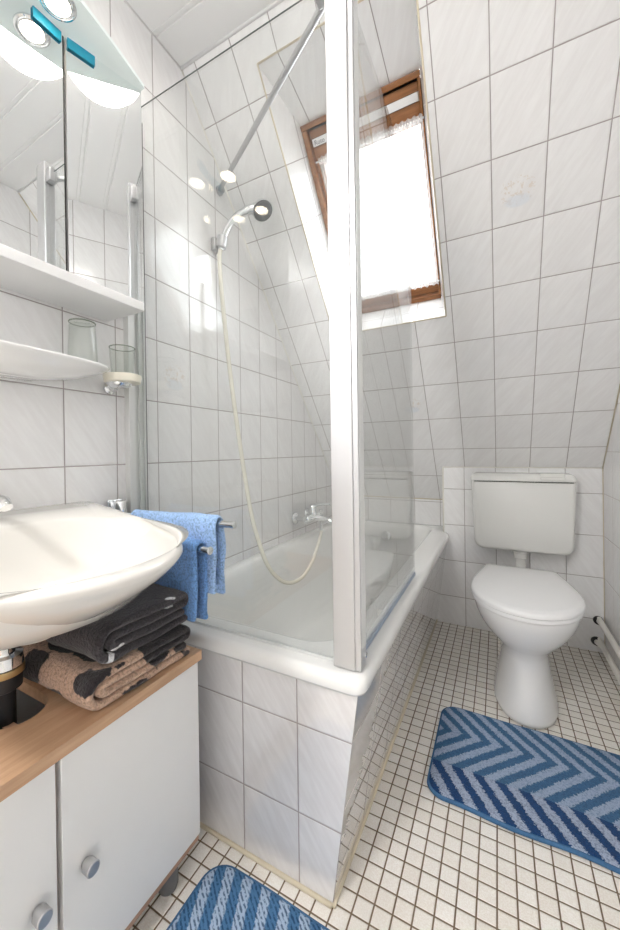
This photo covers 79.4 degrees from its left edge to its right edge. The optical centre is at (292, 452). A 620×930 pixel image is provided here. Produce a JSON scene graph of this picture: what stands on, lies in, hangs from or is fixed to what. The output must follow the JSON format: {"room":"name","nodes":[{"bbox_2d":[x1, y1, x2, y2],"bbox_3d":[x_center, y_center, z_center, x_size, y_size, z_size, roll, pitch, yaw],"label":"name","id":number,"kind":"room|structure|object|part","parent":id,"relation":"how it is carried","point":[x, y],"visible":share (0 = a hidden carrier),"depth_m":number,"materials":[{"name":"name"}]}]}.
{"room":"bathroom","nodes":[
{"label":"bathroom","id":0,"kind":"room"},
{"bbox_2d":[0,0,331,567],"bbox_3d":[-0.641,-0.211,0.941,0.080,2.425,3.920,-1,0,29],"label":"wall","id":1,"kind":"structure","parent":0,"point":[61,442],"depth_m":1.30,"materials":[{"name":"tile"}]},
{"bbox_2d":[0,340,109,381],"bbox_3d":[-0.644,-0.191,0.704,0.139,0.051,0.644,-1,0,29],"label":"shelf","id":2,"kind":"object","parent":1,"relation":"attached to","point":[17,361],"visible":1,"depth_m":0.81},
{"bbox_2d":[67,320,97,354],"bbox_3d":[-0.517,-0.270,0.918,0.068,0.108,0.068,-1,0,29],"label":"drinking glass","id":3,"kind":"object","parent":2,"relation":"on","point":[68,320],"visible":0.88,"depth_m":0.90,"materials":[{"name":"clear glass"}]},
{"bbox_2d":[0,0,143,321],"bbox_3d":[-0.600,-0.675,0.728,0.205,0.608,0.674,-1,0,29],"label":"upper cabinet","id":4,"kind":"object","parent":1,"relation":"attached to","point":[71,198],"visible":1,"depth_m":0.87,"materials":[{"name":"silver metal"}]},
{"bbox_2d":[0,0,65,269],"bbox_3d":[-0.602,-0.682,0.737,0.001,0.569,0.291,-1,0,30],"label":"mirror glass","id":5,"kind":"object","parent":4,"relation":"on","point":[32,43],"depth_m":0.81,"materials":[{"name":"silver mirror"}]},
{"bbox_2d":[45,0,69,15],"bbox_3d":[-0.506,-0.969,0.804,0.047,0.003,0.047,-1,0,29],"label":"recessed light","id":6,"kind":"object","parent":4,"relation":"on","point":[53,7],"depth_m":0.81,"materials":[{"name":"white glass"}]},
{"bbox_3d":[-0.467,-0.685,0.938,0.006,0.570,0.180,-1,0,43],"label":"door","id":7,"kind":"part","parent":4,"relation":"part of","materials":[{"name":"mirror"}]},
{"bbox_2d":[66,38,143,302],"bbox_3d":[-0.464,-0.685,0.936,0.001,0.569,0.179,-1,0,43],"label":"mirror glass","id":8,"kind":"object","parent":4,"relation":"on","point":[104,198],"depth_m":0.93,"materials":[{"name":"silver mirror"}]},
{"bbox_2d":[0,495,188,650],"bbox_3d":[-0.441,0.182,0.631,0.556,0.292,0.560,-1,0,29],"label":"basin","id":9,"kind":"object","parent":1,"relation":"attached to","point":[66,567],"visible":1,"depth_m":0.74,"materials":[{"name":"beige ceramic"}]},
{"bbox_2d":[0,495,12,511],"bbox_3d":[-0.577,0.090,0.704,0.160,0.106,0.056,-1,0,29],"label":"tap","id":10,"kind":"object","parent":9,"relation":"on","point":[6,504],"depth_m":0.67,"materials":[{"name":"silver metal"}]},
{"bbox_2d":[0,646,25,729],"bbox_3d":[-0.532,0.465,0.688,0.066,0.312,0.066,-1,0,29],"label":"siphon","id":11,"kind":"object","parent":9,"relation":"attached to","point":[12,661],"visible":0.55,"depth_m":0.68,"materials":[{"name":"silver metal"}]},
{"bbox_2d":[0,665,22,729],"bbox_3d":[-0.531,0.506,0.688,0.059,0.230,0.059,-1,0,29],"label":"cup","id":12,"kind":"object","parent":11,"relation":"on","point":[11,676],"depth_m":0.68,"materials":[{"name":"black plastic"}]},
{"bbox_2d":[103,372,141,394],"bbox_3d":[-0.477,-0.191,1.041,0.109,0.048,0.100,-1,0,29],"label":"cup holder","id":13,"kind":"object","parent":1,"relation":"attached to","point":[114,381],"visible":0.99,"depth_m":1.01,"materials":[{"name":"beige plastic"}]},
{"bbox_2d":[108,346,135,371],"bbox_3d":[-0.474,-0.248,1.038,0.069,0.089,0.069,-1,0,29],"label":"drinking glass","id":14,"kind":"object","parent":13,"relation":"on","point":[108,346],"visible":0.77,"depth_m":1.03,"materials":[{"name":"clear glass"}]},
{"bbox_2d":[106,499,236,554],"bbox_3d":[-0.334,0.190,0.972,0.419,0.115,0.072,-1,0,29],"label":"towel rack","id":15,"kind":"object","parent":1,"relation":"attached to","point":[118,504],"visible":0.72,"depth_m":0.91,"materials":[{"name":"silver metal"}]},
{"bbox_3d":[-0.511,0.192,1.074,0.009,0.115,0.050,-1,0,29],"label":"wall plate","id":16,"kind":"part","parent":15,"relation":"part of","materials":[{"name":"silver metal"}]},
{"bbox_2d":[130,508,225,594],"bbox_3d":[-0.309,0.254,0.976,0.294,0.204,0.057,-1,0,25],"label":"hand towel","id":17,"kind":"object","parent":15,"relation":"hanging from","point":[203,527],"visible":0.44,"depth_m":0.93,"materials":[{"name":"blue fabric"}]},
{"bbox_3d":[-0.314,0.175,0.978,0.390,0.019,0.019,-1,0,25],"label":"arm","id":18,"kind":"part","parent":15,"relation":"part of","materials":[{"name":"silver metal"}]},
{"bbox_2d":[154,538,208,621],"bbox_3d":[-0.325,0.306,0.953,0.268,0.201,0.055,-1,0,34],"label":"hand towel","id":19,"kind":"object","parent":15,"relation":"hanging from","point":[189,574],"visible":0.3,"depth_m":0.89,"materials":[{"name":"blue fabric"}]},
{"bbox_3d":[-0.339,0.228,0.963,0.360,0.019,0.019,-1,0,34],"label":"arm","id":20,"kind":"part","parent":15,"relation":"part of","materials":[{"name":"silver metal"}]},
{"bbox_2d":[211,234,227,253],"bbox_3d":[-0.282,-0.815,1.453,0.068,0.050,0.046,-1,0,29],"label":"bracket","id":21,"kind":"object","parent":1,"relation":"attached to","point":[221,240],"visible":0.94,"depth_m":1.44,"materials":[{"name":"metal"}]},
{"bbox_3d":[-0.301,-0.815,1.467,0.021,0.050,0.040,-1,0,29],"label":"bracket plate","id":22,"kind":"part","parent":21,"relation":"part of","materials":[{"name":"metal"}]},
{"bbox_2d":[216,234,227,249],"bbox_3d":[-0.274,-0.816,1.447,0.049,0.049,0.043,-1,0,29],"label":"holder","id":23,"kind":"object","parent":21,"relation":"on","point":[221,240],"depth_m":1.43,"materials":[{"name":"metal"}]},
{"bbox_2d":[218,198,272,249],"bbox_3d":[-0.180,-0.884,1.445,0.212,0.197,0.075,-1,0,-15],"label":"shower","id":24,"kind":"object","parent":21,"relation":"attached to","point":[262,209],"visible":1,"depth_m":1.44,"materials":[{"name":"silver metal"}]},
{"bbox_3d":[-0.212,-0.880,1.448,0.154,0.190,0.039,-1,0,-10],"label":"handle","id":25,"kind":"part","parent":24,"relation":"part of","materials":[{"name":"silver metal"}]},
{"bbox_2d":[217,249,322,584],"bbox_3d":[-0.015,-0.111,1.704,0.140,1.368,0.749,-1,0,36],"label":"shower hose","id":26,"kind":"object","parent":24,"relation":"attached to","point":[219,255],"visible":1,"depth_m":1.47,"materials":[{"name":"beige plastic"}]},
{"bbox_2d":[292,502,331,530],"bbox_3d":[0.140,0.348,2.047,0.212,0.154,0.218,-1,0,29],"label":"mixer","id":27,"kind":"object","parent":1,"relation":"attached to","point":[311,514],"visible":1,"depth_m":2.03,"materials":[{"name":"silver metal"}]},
{"bbox_3d":[0.145,0.290,2.044,0.124,0.040,0.042,-1,0,29],"label":"lever","id":28,"kind":"part","parent":27,"relation":"part of","materials":[{"name":"silver metal"}]},
{"bbox_2d":[319,521,323,530],"bbox_3d":[0.157,0.395,2.039,0.024,0.058,0.024,-1,0,29],"label":"outlet","id":29,"kind":"object","parent":27,"relation":"attached to","point":[321,523],"depth_m":2.03,"materials":[{"name":"silver metal"}]},
{"bbox_3d":[0.177,0.363,2.027,0.129,0.056,0.037,-1,0,29],"label":"spout","id":30,"kind":"part","parent":27,"relation":"part of","materials":[{"name":"silver metal"}]},
{"bbox_2d":[126,0,275,65],"bbox_3d":[-0.372,-1.399,-0.092,1.510,0.070,2.590,-1,0,29],"label":"ceiling","id":31,"kind":"structure","parent":0,"point":[185,28],"depth_m":1.18,"materials":[{"name":"white paint"}]},
{"bbox_2d":[130,621,619,929],"bbox_3d":[0.042,1.013,0.609,1.710,0.080,4.170,-1,0,29],"label":"floor","id":32,"kind":"structure","parent":0,"point":[421,861],"depth_m":0.90,"materials":[{"name":"tile"}]},
{"bbox_2d":[0,645,201,929],"bbox_3d":[-0.516,0.726,0.680,0.366,0.508,0.654,-1,0,29],"label":"vanity cabinet","id":33,"kind":"object","parent":32,"relation":"on","point":[100,810],"visible":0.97,"depth_m":0.67,"materials":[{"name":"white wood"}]},
{"bbox_3d":[-0.463,0.702,0.464,0.017,0.410,0.322,-1,0,29],"label":"door","id":34,"kind":"part","parent":33,"relation":"part of","materials":[{"name":"white paint"}]},
{"bbox_3d":[-0.527,0.702,0.687,0.304,0.414,0.017,-1,0,29],"label":"panel","id":35,"kind":"part","parent":33,"relation":"part of","materials":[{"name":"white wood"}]},
{"bbox_3d":[-0.673,0.704,0.764,0.006,0.414,0.614,-1,0,29],"label":"panel","id":36,"kind":"part","parent":33,"relation":"part of","materials":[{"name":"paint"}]},
{"bbox_3d":[-0.383,0.704,0.568,0.024,0.024,0.024,-1,0,29],"label":"knob","id":37,"kind":"part","parent":33,"relation":"part of","materials":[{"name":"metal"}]},
{"bbox_3d":[-0.346,0.704,0.636,0.024,0.024,0.024,-1,0,29],"label":"knob","id":38,"kind":"part","parent":33,"relation":"part of","materials":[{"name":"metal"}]},
{"bbox_3d":[-0.526,0.483,0.683,0.350,0.022,0.654,-1,0,29],"label":"panel","id":39,"kind":"part","parent":33,"relation":"part of","materials":[{"name":"brown wood"}]},
{"bbox_2d":[21,623,190,711],"bbox_3d":[-0.421,0.435,0.831,0.292,0.072,0.258,-1,0,29],"label":"bath towel","id":40,"kind":"object","parent":33,"relation":"on","point":[92,685],"visible":0.48,"depth_m":0.72,"materials":[{"name":"brown fabric"}]},
{"bbox_2d":[46,584,188,664],"bbox_3d":[-0.423,0.359,0.843,0.297,0.078,0.236,-1,0,29],"label":"bath towel","id":41,"kind":"object","parent":40,"relation":"on","point":[155,611],"visible":0.41,"depth_m":0.74,"materials":[{"name":"black fabric"}]},
{"bbox_3d":[-0.306,0.699,0.751,0.017,0.410,0.317,-1,0,29],"label":"door","id":42,"kind":"part","parent":33,"relation":"part of","materials":[{"name":"white paint"}]},
{"bbox_3d":[-0.527,0.920,0.688,0.331,0.022,0.653,-1,0,29],"label":"panel","id":43,"kind":"part","parent":33,"relation":"part of","materials":[{"name":"brown wood"}]},
{"bbox_2d":[166,865,329,929],"bbox_3d":[-0.045,0.967,0.564,0.558,0.014,0.455,-1,0,29],"label":"bath mat","id":44,"kind":"object","parent":32,"relation":"on","point":[225,897],"visible":1,"depth_m":0.79,"materials":[{"name":"blue fabric"}]},
{"bbox_2d":[184,520,448,902],"bbox_3d":[0.235,0.711,1.672,0.730,0.512,1.711,-1,0,29],"label":"bathtub","id":45,"kind":"object","parent":32,"relation":"on","point":[294,746],"visible":0.77,"depth_m":0.92,"materials":[{"name":"white plastic"}]},
{"bbox_2d":[123,0,415,671],"bbox_3d":[-0.019,-0.308,1.240,0.724,1.534,0.695,-1,0,29],"label":"screen","id":46,"kind":"object","parent":45,"relation":"on","point":[351,644],"visible":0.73,"depth_m":0.79,"materials":[{"name":"glass"}]},
{"bbox_3d":[0.113,-0.305,0.803,0.061,1.527,0.038,-1,0,29],"label":"corner post","id":47,"kind":"part","parent":46,"relation":"part of","materials":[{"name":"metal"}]},
{"bbox_3d":[0.285,-0.285,1.098,0.006,1.455,0.643,-1,0,29],"label":"pane","id":48,"kind":"part","parent":46,"relation":"part of","materials":[{"name":"clear glass"}]},
{"bbox_2d":[200,619,437,908],"bbox_3d":[0.169,0.964,1.616,0.665,0.011,1.528,-1,0,29],"label":"trim","id":49,"kind":"structure","parent":45,"relation":"attached to","point":[303,888],"depth_m":0.90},
{"bbox_3d":[0.587,0.520,2.346,0.062,0.062,0.025,-1,0,29],"label":"overflow knob","id":50,"kind":"part","parent":45,"relation":"part of","materials":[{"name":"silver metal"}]},
{"bbox_2d":[427,707,619,874],"bbox_3d":[0.718,0.954,1.101,0.565,0.014,0.423,-1,0,29],"label":"bath mat","id":51,"kind":"object","parent":32,"relation":"on","point":[557,792],"visible":1,"depth_m":1.07,"materials":[{"name":"blue fabric"}]},
{"bbox_2d":[471,564,585,728],"bbox_3d":[0.922,0.741,1.489,0.372,0.431,0.585,-1,0,29],"label":"toilet","id":52,"kind":"object","parent":32,"relation":"on","point":[533,613],"visible":1,"depth_m":1.33,"materials":[{"name":"white ceramic"}]},
{"bbox_3d":[0.914,0.554,1.478,0.368,0.015,0.558,-1,0,29],"label":"seat","id":53,"kind":"part","parent":52,"relation":"part of","materials":[{"name":"white plastic"}]},
{"bbox_3d":[0.915,0.535,1.479,0.372,0.020,0.565,-1,0,29],"label":"lid","id":54,"kind":"part","parent":52,"relation":"part of","materials":[{"name":"white plastic"}]},
{"bbox_2d":[183,0,619,498],"bbox_3d":[0.609,-0.590,1.678,1.490,1.829,1.606,-1,0,29],"label":"wall","id":55,"kind":"structure","parent":0,"point":[522,366],"depth_m":1.37,"materials":[{"name":"tile"}]},
{"bbox_2d":[124,0,180,67],"bbox_3d":[-0.981,-1.356,0.264,0.008,0.008,2.428,-1,0,29],"label":"trim","id":56,"kind":"structure","parent":55,"relation":"attached to","point":[125,1],"depth_m":1.21,"materials":[{"name":"white paint"}]},
{"bbox_2d":[180,0,283,69],"bbox_3d":[0.221,-1.376,0.989,1.410,0.012,0.012,-1,0,29],"label":"trim","id":57,"kind":"structure","parent":55,"relation":"attached to","point":[275,3],"depth_m":1.22,"materials":[{"name":"white paint"}]},
{"bbox_2d":[181,70,330,472],"bbox_3d":[-0.041,-0.544,1.959,0.007,1.667,1.438,-1,0,29],"label":"trim","id":58,"kind":"structure","parent":55,"relation":"attached to","point":[181,70],"depth_m":1.68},
{"bbox_2d":[257,0,446,330],"bbox_3d":[0.262,-0.936,1.405,0.513,0.744,0.642,-1,0,29],"label":"trim","id":59,"kind":"structure","parent":55,"relation":"attached to","point":[359,1],"depth_m":1.30,"materials":[{"name":"white plastic"}]},
{"bbox_2d":[300,69,440,312],"bbox_3d":[0.362,-1.004,1.577,0.440,0.643,0.576,-1,0,29],"label":"window","id":60,"kind":"structure","parent":55,"relation":"in","point":[399,102],"depth_m":1.40,"materials":[{"name":"brown wood"}]},
{"bbox_2d":[316,116,439,297],"bbox_3d":[0.363,-0.949,1.546,0.410,0.452,0.395,-1,0,29],"label":"curtain","id":61,"kind":"object","parent":60,"relation":"hanging from","point":[420,118],"visible":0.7,"depth_m":1.39,"materials":[{"name":"white fabric"}]},
{"bbox_3d":[0.273,-1.156,1.386,0.410,0.006,0.006,-1,0,29],"label":"rod","id":62,"kind":"part","parent":61,"relation":"part of","materials":[{"name":"white"}]},
{"bbox_3d":[0.452,-0.740,1.704,0.410,0.006,0.006,-1,0,29],"label":"rod","id":63,"kind":"part","parent":61,"relation":"part of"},
{"bbox_2d":[602,385,619,468],"bbox_3d":[1.153,-0.656,1.207,0.008,1.473,1.271,-1,0,29],"label":"trim","id":64,"kind":"structure","parent":55,"relation":"attached to","point":[619,385],"depth_m":1.62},
{"bbox_2d":[364,496,442,525],"bbox_3d":[0.962,0.618,2.296,1.490,0.712,0.080,-1,0,29],"label":"wall","id":65,"kind":"structure","parent":0,"point":[403,510],"depth_m":2.38,"materials":[{"name":"tile"}]},
{"bbox_2d":[364,495,441,499],"bbox_3d":[0.628,0.287,2.430,0.702,0.007,0.007,-1,0,29],"label":"trim","id":66,"kind":"structure","parent":65,"relation":"attached to","point":[364,495],"depth_m":2.38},
{"bbox_2d":[437,467,603,652],"bbox_3d":[1.191,0.518,2.034,0.774,0.888,0.197,-1,0,29],"label":"wall","id":67,"kind":"structure","parent":0,"point":[582,568],"depth_m":1.91,"materials":[{"name":"tile"}]},
{"bbox_2d":[442,467,444,531],"bbox_3d":[0.850,0.267,2.106,0.008,0.378,0.008,-1,0,-39],"label":"trim","id":68,"kind":"structure","parent":67,"relation":"attached to","point":[442,467],"depth_m":2.10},
{"bbox_2d":[471,472,576,567],"bbox_3d":[1.117,0.387,1.821,0.446,0.577,0.242,-1,0,29],"label":"cistern","id":69,"kind":"object","parent":67,"relation":"attached to","point":[521,513],"visible":0.88,"depth_m":1.81,"materials":[{"name":"white plastic"}]},
{"bbox_3d":[1.140,0.121,1.868,0.446,0.041,0.133,-1,0,29],"label":"tank lid","id":70,"kind":"part","parent":69,"relation":"part of","materials":[{"name":"white plastic"}]},
{"bbox_2d":[447,467,601,468],"bbox_3d":[1.158,0.075,1.935,0.708,0.007,0.007,-1,0,29],"label":"trim","id":71,"kind":"structure","parent":67,"relation":"attached to","point":[447,467],"depth_m":1.89,"materials":[{"name":"white plastic"}]},
{"bbox_2d":[602,469,604,643],"bbox_3d":[1.474,0.510,1.766,0.006,0.877,0.006,-1,0,29],"label":"trim","id":72,"kind":"structure","parent":67,"relation":"attached to","point":[602,469],"depth_m":1.76,"materials":[{"name":"beige plastic"}]},
{"bbox_2d":[603,392,619,670],"bbox_3d":[0.665,-0.227,0.225,0.080,2.425,3.920,-1,0,29],"label":"wall","id":73,"kind":"structure","parent":0,"point":[611,470],"depth_m":1.62,"materials":[{"name":"tile"}]},
{"bbox_2d":[591,636,619,684],"bbox_3d":[0.606,0.915,0.231,0.053,0.040,3.811,-1,0,29],"label":"pipe","id":74,"kind":"object","parent":73,"relation":"attached to","point":[597,641],"visible":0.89,"depth_m":1.63,"materials":[{"name":"white metal"}]},
{"bbox_2d":[593,616,619,658],"bbox_3d":[0.608,0.815,0.228,0.044,0.040,3.811,-1,0,29],"label":"pipe","id":75,"kind":"object","parent":73,"relation":"attached to","point":[598,620],"visible":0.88,"depth_m":1.61,"materials":[{"name":"white metal"}]}
]}

